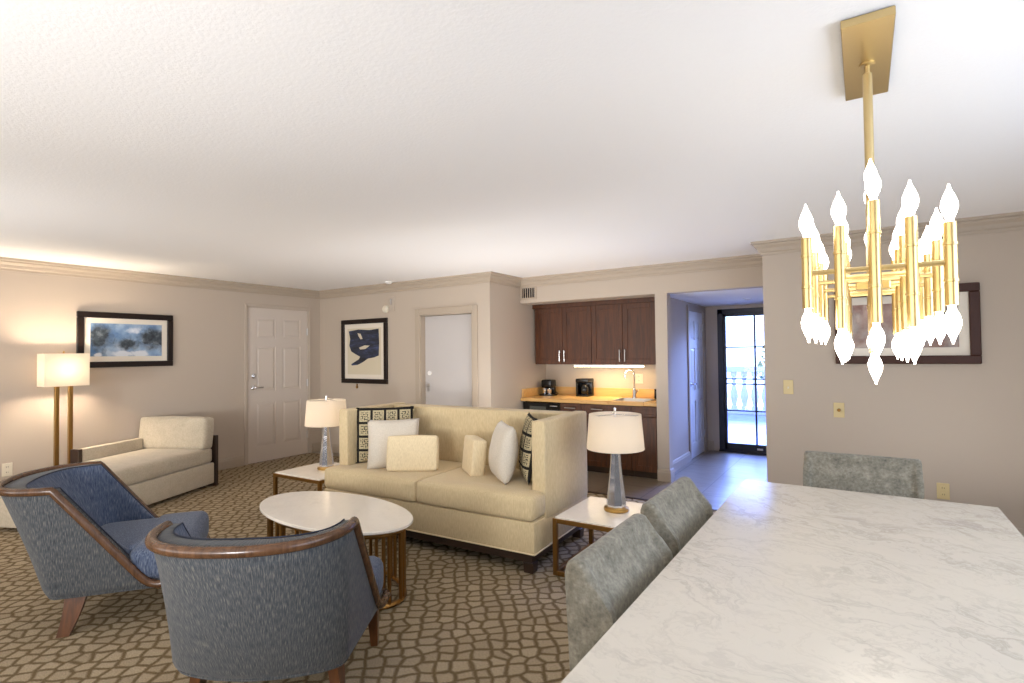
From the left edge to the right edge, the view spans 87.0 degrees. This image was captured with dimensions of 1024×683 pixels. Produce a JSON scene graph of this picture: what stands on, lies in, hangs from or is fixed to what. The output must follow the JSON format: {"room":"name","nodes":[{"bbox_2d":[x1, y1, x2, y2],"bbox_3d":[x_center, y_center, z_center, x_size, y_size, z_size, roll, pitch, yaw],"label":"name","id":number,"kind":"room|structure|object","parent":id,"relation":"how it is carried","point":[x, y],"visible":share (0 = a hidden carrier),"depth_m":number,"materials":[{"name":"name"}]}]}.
{"room":"hotel room","nodes":[
{"label":"hotel room","id":0,"kind":"room"},
{"bbox_2d":[0,270,320,480],"bbox_3d":[-4.856,0.389,4.811,0.120,2.320,7.620,-1,-1,33],"label":"wall","id":1,"kind":"structure","parent":0,"point":[205,378],"depth_m":5.72,"materials":[{"name":"beige paint"}]},
{"bbox_2d":[2,463,12,476],"bbox_3d":[-4.652,1.181,4.974,0.009,0.118,0.075,-1,-1,33],"label":"wall outlet","id":2,"kind":"object","parent":1,"relation":"attached to","point":[7,467],"visible":1,"depth_m":4.97,"materials":[{"name":"beige plastic"}]},
{"bbox_2d":[76,311,172,367],"bbox_3d":[-4.130,-0.015,5.804,0.029,0.575,0.900,-1,-1,33],"label":"framed picture","id":3,"kind":"object","parent":1,"relation":"attached to","point":[110,339],"visible":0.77,"depth_m":5.78,"materials":[{"name":"black"}]},
{"bbox_2d":[90,323,161,356],"bbox_3d":[-4.132,-0.015,5.806,0.005,0.345,0.670,-1,-1,33],"label":"artwork","id":4,"kind":"object","parent":3,"relation":"attached to","point":[106,339],"depth_m":5.79},
{"bbox_2d":[218,455,243,469],"bbox_3d":[-5.105,1.476,4.259,0.016,0.130,6.210,-1,-1,33],"label":"baseboard","id":5,"kind":"structure","parent":1,"relation":"attached to","point":[226,463],"depth_m":6.72,"materials":[{"name":"beige paint"}]},
{"bbox_2d":[244,303,311,464],"bbox_3d":[-3.173,0.549,7.331,0.149,2.070,0.995,-1,-1,33],"label":"door","id":6,"kind":"structure","parent":1,"relation":"in","point":[277,339],"depth_m":7.29,"materials":[{"name":"beige paint"}]},
{"bbox_2d":[0,453,715,682],"bbox_3d":[-1.265,1.503,2.299,8.830,0.100,7.350,-1,-1,33],"label":"floor","id":7,"kind":"structure","parent":0,"point":[464,615],"depth_m":2.84,"materials":[{"name":"carpet"}]},
{"bbox_2d":[37,351,89,465],"bbox_3d":[-4.292,0.820,5.165,0.203,1.460,0.347,-1,-1,33],"label":"floor lamp","id":8,"kind":"object","parent":7,"relation":"on","point":[70,370],"visible":0.81,"depth_m":5.11,"materials":[{"name":"white fabric"}]},
{"bbox_2d":[0,461,209,638],"bbox_3d":[-2.255,1.101,3.020,0.926,0.759,0.783,0,-1,-22],"label":"barrel armchair","id":9,"kind":"object","parent":7,"relation":"on","point":[83,531],"visible":0.78,"depth_m":2.73,"materials":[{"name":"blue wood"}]},
{"bbox_2d":[101,511,208,578],"bbox_3d":[-2.101,1.166,3.080,0.595,0.204,0.727,0,-1,-22],"label":"seat cushion","id":10,"kind":"object","parent":9,"relation":"on","point":[130,558],"depth_m":2.94,"materials":[{"name":"blue fabric"}]},
{"bbox_2d":[0,416,217,527],"bbox_3d":[-3.712,1.165,5.111,0.824,0.754,1.620,-1,-1,9],"label":"daybed","id":11,"kind":"object","parent":7,"relation":"on","point":[171,456],"visible":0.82,"depth_m":5.44,"materials":[{"name":"beige fabric"}]},
{"bbox_2d":[145,516,390,682],"bbox_3d":[-0.971,1.068,2.224,0.783,0.759,0.926,-1,-1,-2],"label":"barrel armchair","id":12,"kind":"object","parent":7,"relation":"on","point":[264,608],"visible":1,"depth_m":1.93,"materials":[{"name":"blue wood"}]},
{"bbox_2d":[369,556,383,593],"bbox_3d":[-0.976,1.138,2.388,0.727,0.204,0.595,-1,-1,-2],"label":"seat cushion","id":13,"kind":"object","parent":12,"relation":"on","point":[375,582],"depth_m":2.53,"materials":[{"name":"blue fabric"}]},
{"bbox_2d":[273,462,338,495],"bbox_3d":[-1.696,1.333,4.856,0.620,0.360,0.580,-1,-1,32],"label":"side table","id":14,"kind":"object","parent":7,"relation":"on","point":[308,473],"visible":0.32,"depth_m":4.72,"materials":[{"name":"white stone"}]},
{"bbox_2d":[305,395,345,470],"bbox_3d":[-1.684,0.819,4.901,0.372,0.668,0.372,-1,-1,33],"label":"table lamp","id":15,"kind":"object","parent":14,"relation":"on","point":[324,413],"visible":0.84,"depth_m":4.79,"materials":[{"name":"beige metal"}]},
{"bbox_2d":[260,491,412,610],"bbox_3d":[-1.101,1.251,3.323,1.240,0.440,0.640,-2,-2,36],"label":"coffee table","id":16,"kind":"object","parent":7,"relation":"on","point":[302,511],"visible":0.56,"depth_m":3.22,"materials":[{"name":"white stone"}]},
{"bbox_2d":[325,402,587,573],"bbox_3d":[-0.472,1.015,4.218,1.925,0.940,0.893,-1,-1,30],"label":"sofa","id":17,"kind":"object","parent":7,"relation":"on","point":[449,506],"visible":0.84,"depth_m":3.79,"materials":[{"name":"fabric"}]},
{"bbox_2d":[356,406,413,462],"bbox_3d":[-1.067,0.779,4.545,0.480,0.456,0.135,0,-1,-12],"label":"patterned pillow","id":18,"kind":"object","parent":17,"relation":"on","point":[397,413],"visible":0.38,"depth_m":4.51,"materials":[{"name":"beige fabric"}]},
{"bbox_2d":[367,418,418,468],"bbox_3d":[-0.942,0.811,4.300,0.410,0.378,0.169,0,-1,-12],"label":"square pillow","id":19,"kind":"object","parent":17,"relation":"on","point":[379,431],"visible":0.61,"depth_m":4.25,"materials":[{"name":"fabric"}]},
{"bbox_2d":[325,460,461,501],"bbox_3d":[-0.925,1.085,4.386,0.971,0.185,0.728,-1,-1,30],"label":"seat cushion","id":20,"kind":"object","parent":17,"relation":"on","point":[349,476],"depth_m":4.09,"materials":[{"name":"fabric"}]},
{"bbox_2d":[386,435,438,471],"bbox_3d":[-0.767,0.867,4.184,0.401,0.282,0.151,-1,-1,0],"label":"lumbar pillow","id":21,"kind":"object","parent":17,"relation":"on","point":[404,452],"visible":0.98,"depth_m":4.13,"materials":[{"name":"beige fabric"}]},
{"bbox_2d":[462,435,486,475],"bbox_3d":[-0.284,0.856,4.056,0.131,0.281,0.306,0,-1,-18],"label":"lumbar pillow","id":22,"kind":"object","parent":17,"relation":"on","point":[474,451],"visible":0.96,"depth_m":3.93,"materials":[{"name":"beige fabric"}]},
{"bbox_2d":[416,465,544,521],"bbox_3d":[-0.102,1.065,3.904,0.971,0.185,0.728,-1,-1,30],"label":"seat cushion","id":23,"kind":"object","parent":17,"relation":"on","point":[452,490],"depth_m":3.62,"materials":[{"name":"fabric"}]},
{"bbox_2d":[489,420,517,484],"bbox_3d":[-0.061,0.783,3.865,0.200,0.396,0.410,0,-1,-12],"label":"square pillow","id":24,"kind":"object","parent":17,"relation":"on","point":[503,450],"visible":1,"depth_m":3.70,"materials":[{"name":"fabric"}]},
{"bbox_2d":[519,413,537,484],"bbox_3d":[0.123,0.754,3.883,0.136,0.451,0.460,-1,-1,-5],"label":"patterned pillow","id":25,"kind":"object","parent":17,"relation":"on","point":[525,449],"visible":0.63,"depth_m":3.72,"materials":[{"name":"beige fabric"}]},
{"bbox_2d":[552,496,641,576],"bbox_3d":[0.662,1.276,3.467,0.600,0.360,0.580,-1,-1,32],"label":"side table","id":26,"kind":"object","parent":7,"relation":"on","point":[590,514],"visible":0.38,"depth_m":3.38,"materials":[{"name":"white stone"}]},
{"bbox_2d":[587,407,644,513],"bbox_3d":[0.675,0.762,3.517,0.372,0.668,0.372,-1,-1,33],"label":"table lamp","id":27,"kind":"object","parent":26,"relation":"on","point":[615,433],"visible":1,"depth_m":3.41,"materials":[{"name":"white fabric"}]},
{"bbox_2d":[565,513,672,671],"bbox_3d":[0.513,0.988,1.448,0.569,0.852,0.509,-1,-1,33],"label":"dining chair","id":28,"kind":"object","parent":7,"relation":"on","point":[602,581],"visible":0.35,"depth_m":1.44,"materials":[{"name":"grey fabric"}]},
{"bbox_2d":[588,491,717,510],"bbox_3d":[0.896,1.489,5.278,2.887,0.006,0.030,-1,-1,33],"label":"trim","id":29,"kind":"structure","parent":7,"relation":"on","point":[588,491],"depth_m":5.12,"materials":[{"name":"brown wood"}]},
{"bbox_2d":[640,476,712,557],"bbox_3d":[0.833,0.995,1.968,0.569,0.852,0.509,-1,-1,33],"label":"dining chair","id":30,"kind":"object","parent":7,"relation":"on","point":[678,511],"visible":0.12,"depth_m":2.02,"materials":[{"name":"grey fabric"}]},
{"bbox_2d":[561,480,1023,682],"bbox_3d":[0.866,1.028,1.350,0.932,0.760,2.432,-1,-1,33],"label":"dining table","id":31,"kind":"object","parent":7,"relation":"on","point":[783,583],"visible":1,"depth_m":1.35,"materials":[{"name":"stone"}]},
{"bbox_2d":[803,451,924,498],"bbox_3d":[1.634,0.998,2.520,0.509,0.852,0.569,-1,-1,33],"label":"dining chair","id":32,"kind":"object","parent":7,"relation":"on","point":[893,476],"visible":0.16,"depth_m":2.68,"materials":[{"name":"grey fabric"}]},
{"bbox_2d":[320,283,496,443],"bbox_3d":[-1.487,0.399,7.093,3.040,2.320,0.120,-1,-1,33],"label":"wall","id":33,"kind":"structure","parent":0,"point":[400,387],"depth_m":7.02,"materials":[{"name":"beige paint"}]},
{"bbox_2d":[312,442,338,453],"bbox_3d":[-2.050,1.505,7.285,1.840,0.130,0.145,-1,-1,33],"label":"baseboard","id":34,"kind":"structure","parent":33,"relation":"attached to","point":[316,447],"depth_m":7.73,"materials":[{"name":"beige paint"}]},
{"bbox_2d":[341,318,387,383],"bbox_3d":[-2.018,0.133,7.352,0.900,0.875,0.029,-1,-1,33],"label":"framed picture","id":35,"kind":"object","parent":33,"relation":"attached to","point":[364,342],"visible":1,"depth_m":7.33,"materials":[{"name":"black"}]},
{"bbox_2d":[347,327,380,374],"bbox_3d":[-2.017,0.133,7.354,0.656,0.631,0.005,-1,-1,33],"label":"artwork","id":36,"kind":"object","parent":35,"relation":"attached to","point":[363,343],"depth_m":7.35,"materials":[{"name":"beige paper"}]},
{"bbox_2d":[382,296,394,312],"bbox_3d":[-1.630,-0.484,7.102,0.210,0.210,0.042,-1,-1,33],"label":"fire alarm strobe","id":37,"kind":"object","parent":33,"relation":"attached to","point":[391,308],"visible":1,"depth_m":7.08,"materials":[{"name":"beige plastic"}]},
{"bbox_2d":[415,305,478,406],"bbox_3d":[-0.779,0.560,6.607,0.980,1.960,0.120,-1,-1,33],"label":"door","id":38,"kind":"structure","parent":33,"relation":"in","point":[446,347],"depth_m":6.65,"materials":[{"name":"beige paint"}]},
{"bbox_2d":[0,0,1023,290],"bbox_3d":[-1.067,-0.911,2.699,8.830,0.100,8.180,-1,-1,33],"label":"ceiling","id":39,"kind":"structure","parent":0,"point":[318,145],"depth_m":2.25,"materials":[{"name":"white paint"}]},
{"bbox_2d":[799,5,961,383],"bbox_3d":[1.131,-0.390,1.702,0.338,1.035,0.825,-1,-1,33],"label":"chandelier","id":40,"kind":"object","parent":39,"relation":"hanging from","point":[923,282],"visible":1,"depth_m":1.50,"materials":[{"name":"gold metal"}]},
{"bbox_2d":[496,284,545,408],"bbox_3d":[0.123,0.376,6.893,0.120,2.320,1.300,-1,-1,33],"label":"wall","id":41,"kind":"structure","parent":0,"point":[517,368],"depth_m":6.65,"materials":[{"name":"beige paint"}]},
{"bbox_2d":[314,450,766,508],"bbox_3d":[1.575,1.565,6.666,8.830,0.100,3.070,-1,-1,33],"label":"floor tiles","id":42,"kind":"structure","parent":0,"point":[716,474],"depth_m":5.95,"materials":[{"name":"grey tile"}]},
{"bbox_2d":[523,401,559,410],"bbox_3d":[0.519,1.128,6.844,0.515,0.765,0.663,-1,-1,33],"label":"mini fridge","id":43,"kind":"object","parent":42,"relation":"on","point":[553,406],"visible":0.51,"depth_m":6.60,"materials":[{"name":"black plastic"}]},
{"bbox_2d":[560,403,580,410],"bbox_3d":[0.860,1.126,6.624,0.273,0.791,0.671,-1,-1,33],"label":"base cabinet","id":44,"kind":"object","parent":42,"relation":"on","point":[563,406],"visible":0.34,"depth_m":6.38,"materials":[{"name":"brown wood"}]},
{"bbox_2d":[581,404,633,475],"bbox_3d":[1.231,1.117,6.383,0.608,0.791,0.671,-1,-1,33],"label":"base cabinet","id":45,"kind":"object","parent":42,"relation":"on","point":[596,461],"visible":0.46,"depth_m":6.15,"materials":[{"name":"brown wood"}]},
{"bbox_2d":[521,386,656,406],"bbox_3d":[1.006,0.654,6.551,1.718,0.145,0.664,-1,-1,33],"label":"countertop","id":46,"kind":"structure","parent":45,"relation":"on","point":[603,396],"depth_m":6.63,"materials":[{"name":"beige stone"}]},
{"bbox_2d":[539,379,556,395],"bbox_3d":[0.472,0.600,7.045,0.234,0.205,0.234,0,-1,-12],"label":"pod coffee maker","id":47,"kind":"object","parent":46,"relation":"on","point":[549,385],"visible":1,"depth_m":7.01,"materials":[{"name":"black plastic"}]},
{"bbox_2d":[539,392,556,395],"bbox_3d":[0.473,0.675,7.043,0.234,0.055,0.234,0,-1,-12],"label":"tray","id":48,"kind":"object","parent":46,"relation":"on","point":[544,393],"depth_m":6.97,"materials":[{"name":"black plastic"}]},
{"bbox_2d":[576,378,593,396],"bbox_3d":[0.925,0.580,6.848,0.180,0.225,0.182,-1,-1,33],"label":"drip coffee maker","id":49,"kind":"object","parent":46,"relation":"on","point":[584,386],"visible":1,"depth_m":6.80,"materials":[{"name":"black plastic"}]},
{"bbox_2d":[624,369,638,397],"bbox_3d":[1.439,0.506,6.478,0.170,0.344,0.077,-1,-1,19],"label":"faucet","id":50,"kind":"object","parent":46,"relation":"on","point":[634,392],"visible":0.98,"depth_m":6.47,"materials":[{"name":"silver metal"}]},
{"bbox_2d":[613,398,655,401],"bbox_3d":[1.409,0.747,6.231,0.424,0.156,0.344,-1,-1,33],"label":"sink","id":51,"kind":"object","parent":46,"relation":"in","point":[618,399],"visible":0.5,"depth_m":6.34,"materials":[{"name":"silver metal"}]},
{"bbox_2d":[631,406,657,478],"bbox_3d":[1.605,1.107,6.139,0.281,0.791,0.671,-1,-1,33],"label":"base cabinet","id":52,"kind":"object","parent":42,"relation":"on","point":[644,463],"visible":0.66,"depth_m":5.87,"materials":[{"name":"brown wood"}]},
{"bbox_2d":[546,364,655,388],"bbox_3d":[1.218,0.517,6.883,1.720,2.012,0.120,-1,-1,33],"label":"wall","id":53,"kind":"structure","parent":0,"point":[565,375],"depth_m":6.85,"materials":[{"name":"beige paint"}]},
{"bbox_2d":[535,305,591,363],"bbox_3d":[0.719,-0.071,6.914,0.793,0.720,0.385,-1,-1,33],"label":"upper cabinet","id":54,"kind":"object","parent":53,"relation":"attached to","point":[563,335],"visible":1,"depth_m":6.76,"materials":[{"name":"brown wood"}]},
{"bbox_2d":[532,297,654,308],"bbox_3d":[1.079,-0.464,6.708,1.718,0.050,0.347,-1,-1,33],"label":"crown molding","id":55,"kind":"structure","parent":54,"relation":"on","point":[647,299],"depth_m":6.54,"materials":[{"name":"brown wood"}]},
{"bbox_2d":[522,386,654,397],"bbox_3d":[1.014,0.634,6.564,1.718,0.105,0.634,-1,-1,33],"label":"backsplash","id":56,"kind":"structure","parent":53,"relation":"attached to","point":[616,392],"depth_m":6.80,"materials":[{"name":"beige stone"}]},
{"bbox_2d":[591,301,655,364],"bbox_3d":[1.385,-0.088,6.480,0.793,0.720,0.385,-1,-1,33],"label":"upper cabinet","id":57,"kind":"object","parent":53,"relation":"attached to","point":[623,333],"visible":0.96,"depth_m":6.33,"materials":[{"name":"brown wood"}]},
{"bbox_2d":[574,364,644,366],"bbox_3d":[1.158,0.291,6.506,0.900,0.029,0.062,-1,-1,33],"label":"light","id":58,"kind":"object","parent":57,"relation":"attached to","point":[575,365],"visible":0.97,"depth_m":6.48,"materials":[{"name":"white plastic"}]},
{"bbox_2d":[635,374,642,383],"bbox_3d":[1.551,0.453,6.590,0.100,0.118,0.009,-1,-1,33],"label":"wall outlet","id":59,"kind":"object","parent":53,"relation":"attached to","point":[638,377],"visible":1,"depth_m":6.59,"materials":[{"name":"beige plastic"}]},
{"bbox_2d":[520,267,762,303],"bbox_3d":[1.345,-0.663,6.054,3.127,0.308,0.120,-1,-1,33],"label":"wall","id":60,"kind":"structure","parent":0,"point":[742,278],"depth_m":5.85,"materials":[{"name":"beige paint"}]},
{"bbox_2d":[520,287,536,299],"bbox_3d":[0.204,-0.604,6.716,0.240,0.170,0.012,-1,-1,33],"label":"air vent","id":61,"kind":"object","parent":60,"relation":"in","point":[528,293],"visible":1,"depth_m":6.72,"materials":[{"name":"beige metal"}]},
{"bbox_2d":[528,288,762,306],"bbox_3d":[1.962,-0.545,6.999,3.127,0.100,2.140,-1,-1,33],"label":"ceiling","id":62,"kind":"structure","parent":0,"point":[723,297],"depth_m":6.35,"materials":[{"name":"white paint"}]},
{"bbox_2d":[655,293,707,469],"bbox_3d":[2.155,0.504,6.785,0.197,2.012,2.269,-1,-1,30],"label":"wall","id":63,"kind":"structure","parent":0,"point":[670,313],"depth_m":5.86,"materials":[{"name":"beige paint"}]},
{"bbox_2d":[657,468,674,481],"bbox_3d":[1.659,1.430,5.811,0.145,0.130,0.136,-1,-1,33],"label":"baseboard","id":64,"kind":"object","parent":63,"relation":"attached to","point":[664,475],"visible":1,"depth_m":5.76,"materials":[{"name":"beige paint"}]},
{"bbox_2d":[673,451,690,471],"bbox_3d":[1.949,1.438,6.341,0.016,0.130,1.070,-1,-1,33],"label":"baseboard","id":65,"kind":"structure","parent":63,"relation":"attached to","point":[678,463],"depth_m":6.46,"materials":[{"name":"beige paint"}]},
{"bbox_2d":[687,304,706,460],"bbox_3d":[2.449,0.525,7.168,0.113,1.980,0.850,-1,-1,33],"label":"door","id":66,"kind":"structure","parent":63,"relation":"in","point":[695,315],"depth_m":7.18,"materials":[{"name":"beige paint"}]},
{"bbox_2d":[705,304,762,450],"bbox_3d":[3.254,0.503,7.348,1.147,2.012,0.120,-1,-1,33],"label":"wall","id":67,"kind":"structure","parent":0,"point":[710,312],"depth_m":7.56,"materials":[{"name":"beige paint"}]},
{"bbox_2d":[707,440,713,449],"bbox_3d":[2.785,1.455,7.559,0.090,0.130,0.016,-1,-1,33],"label":"baseboard","id":68,"kind":"structure","parent":67,"relation":"attached to","point":[710,444],"depth_m":7.55,"materials":[{"name":"beige paint"}]},
{"bbox_2d":[717,307,766,452],"bbox_3d":[3.274,0.526,7.311,0.900,1.965,0.090,-1,-1,33],"label":"door","id":69,"kind":"structure","parent":67,"relation":"in","point":[722,314],"depth_m":7.47,"materials":[{"name":"black metal"}]},
{"bbox_2d":[719,449,766,454],"bbox_3d":[3.281,1.498,7.283,0.900,0.020,0.130,-1,-1,33],"label":"trim","id":70,"kind":"structure","parent":67,"relation":"attached to","point":[719,449],"depth_m":7.31,"materials":[{"name":"black metal"}]},
{"bbox_2d":[762,230,1023,528],"bbox_3d":[3.373,0.274,3.934,2.783,2.320,0.120,-1,-1,33],"label":"wall","id":71,"kind":"structure","parent":0,"point":[964,423],"depth_m":4.05,"materials":[{"name":"beige paint"}]},
{"bbox_2d":[0,211,1023,299],"bbox_3d":[-1.038,-0.803,2.738,8.590,0.115,8.040,-1,-1,33],"label":"crown molding","id":72,"kind":"structure","parent":71,"relation":"attached to","point":[1013,221],"depth_m":5.78,"materials":[{"name":"beige paint"}]},
{"bbox_2d":[783,380,792,393],"bbox_3d":[2.320,0.383,4.535,0.075,0.118,0.018,-1,-1,33],"label":"light switch","id":73,"kind":"object","parent":71,"relation":"attached to","point":[787,384],"visible":1,"depth_m":4.54,"materials":[{"name":"beige plastic"}]},
{"bbox_2d":[833,403,844,417],"bbox_3d":[2.623,0.551,4.332,0.075,0.118,0.024,-1,-1,33],"label":"dimmer switch","id":74,"kind":"object","parent":71,"relation":"attached to","point":[839,412],"visible":1,"depth_m":4.33,"materials":[{"name":"beige plastic"}]},
{"bbox_2d":[834,282,981,363],"bbox_3d":[2.976,-0.123,4.105,0.895,0.585,0.034,-1,-1,33],"label":"framed picture","id":75,"kind":"object","parent":71,"relation":"attached to","point":[967,347],"visible":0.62,"depth_m":3.99,"materials":[{"name":"brown wood"}]},
{"bbox_2d":[852,304,958,347],"bbox_3d":[2.979,-0.123,4.109,0.651,0.341,0.005,-1,-1,33],"label":"artwork","id":76,"kind":"object","parent":75,"relation":"attached to","point":[860,332],"depth_m":4.17},
{"bbox_2d":[937,483,949,499],"bbox_3d":[3.175,1.102,3.974,0.075,0.118,0.009,-1,-1,33],"label":"wall outlet","id":77,"kind":"object","parent":71,"relation":"attached to","point":[943,489],"visible":1,"depth_m":3.97,"materials":[{"name":"beige plastic"}]},
{"bbox_2d":[1017,528,1023,536],"bbox_3d":[2.021,1.342,1.936,2.679,0.130,10.080,-1,-1,33],"label":"baseboard","id":78,"kind":"structure","parent":71,"relation":"attached to","point":[1021,531],"depth_m":3.74,"materials":[{"name":"beige paint"}]},
{"label":"outside","id":79,"kind":"structure","parent":0,"visible":0},
{"bbox_2d":[757,345,764,377],"bbox_3d":[8.577,1.033,17.074,1.675,2.260,1.685,-1,-1,33],"label":"tree","id":80,"kind":"object","parent":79,"point":[759,364],"visible":0.02,"depth_m":17.11,"materials":[{"name":"green plant"}]},
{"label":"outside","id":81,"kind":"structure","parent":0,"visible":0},
{"bbox_2d":[728,414,765,444],"bbox_3d":[4.720,1.609,9.493,10.500,0.100,5.100,-1,-1,33],"label":"floor","id":82,"kind":"structure","parent":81,"point":[741,428],"depth_m":9.63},
{"bbox_2d":[727,366,765,415],"bbox_3d":[5.967,1.061,11.434,10.300,1.050,0.260,-1,-1,33],"label":"balustrade","id":83,"kind":"object","parent":82,"relation":"on","point":[733,370],"visible":0.17,"depth_m":11.90,"materials":[{"name":"white stone"}]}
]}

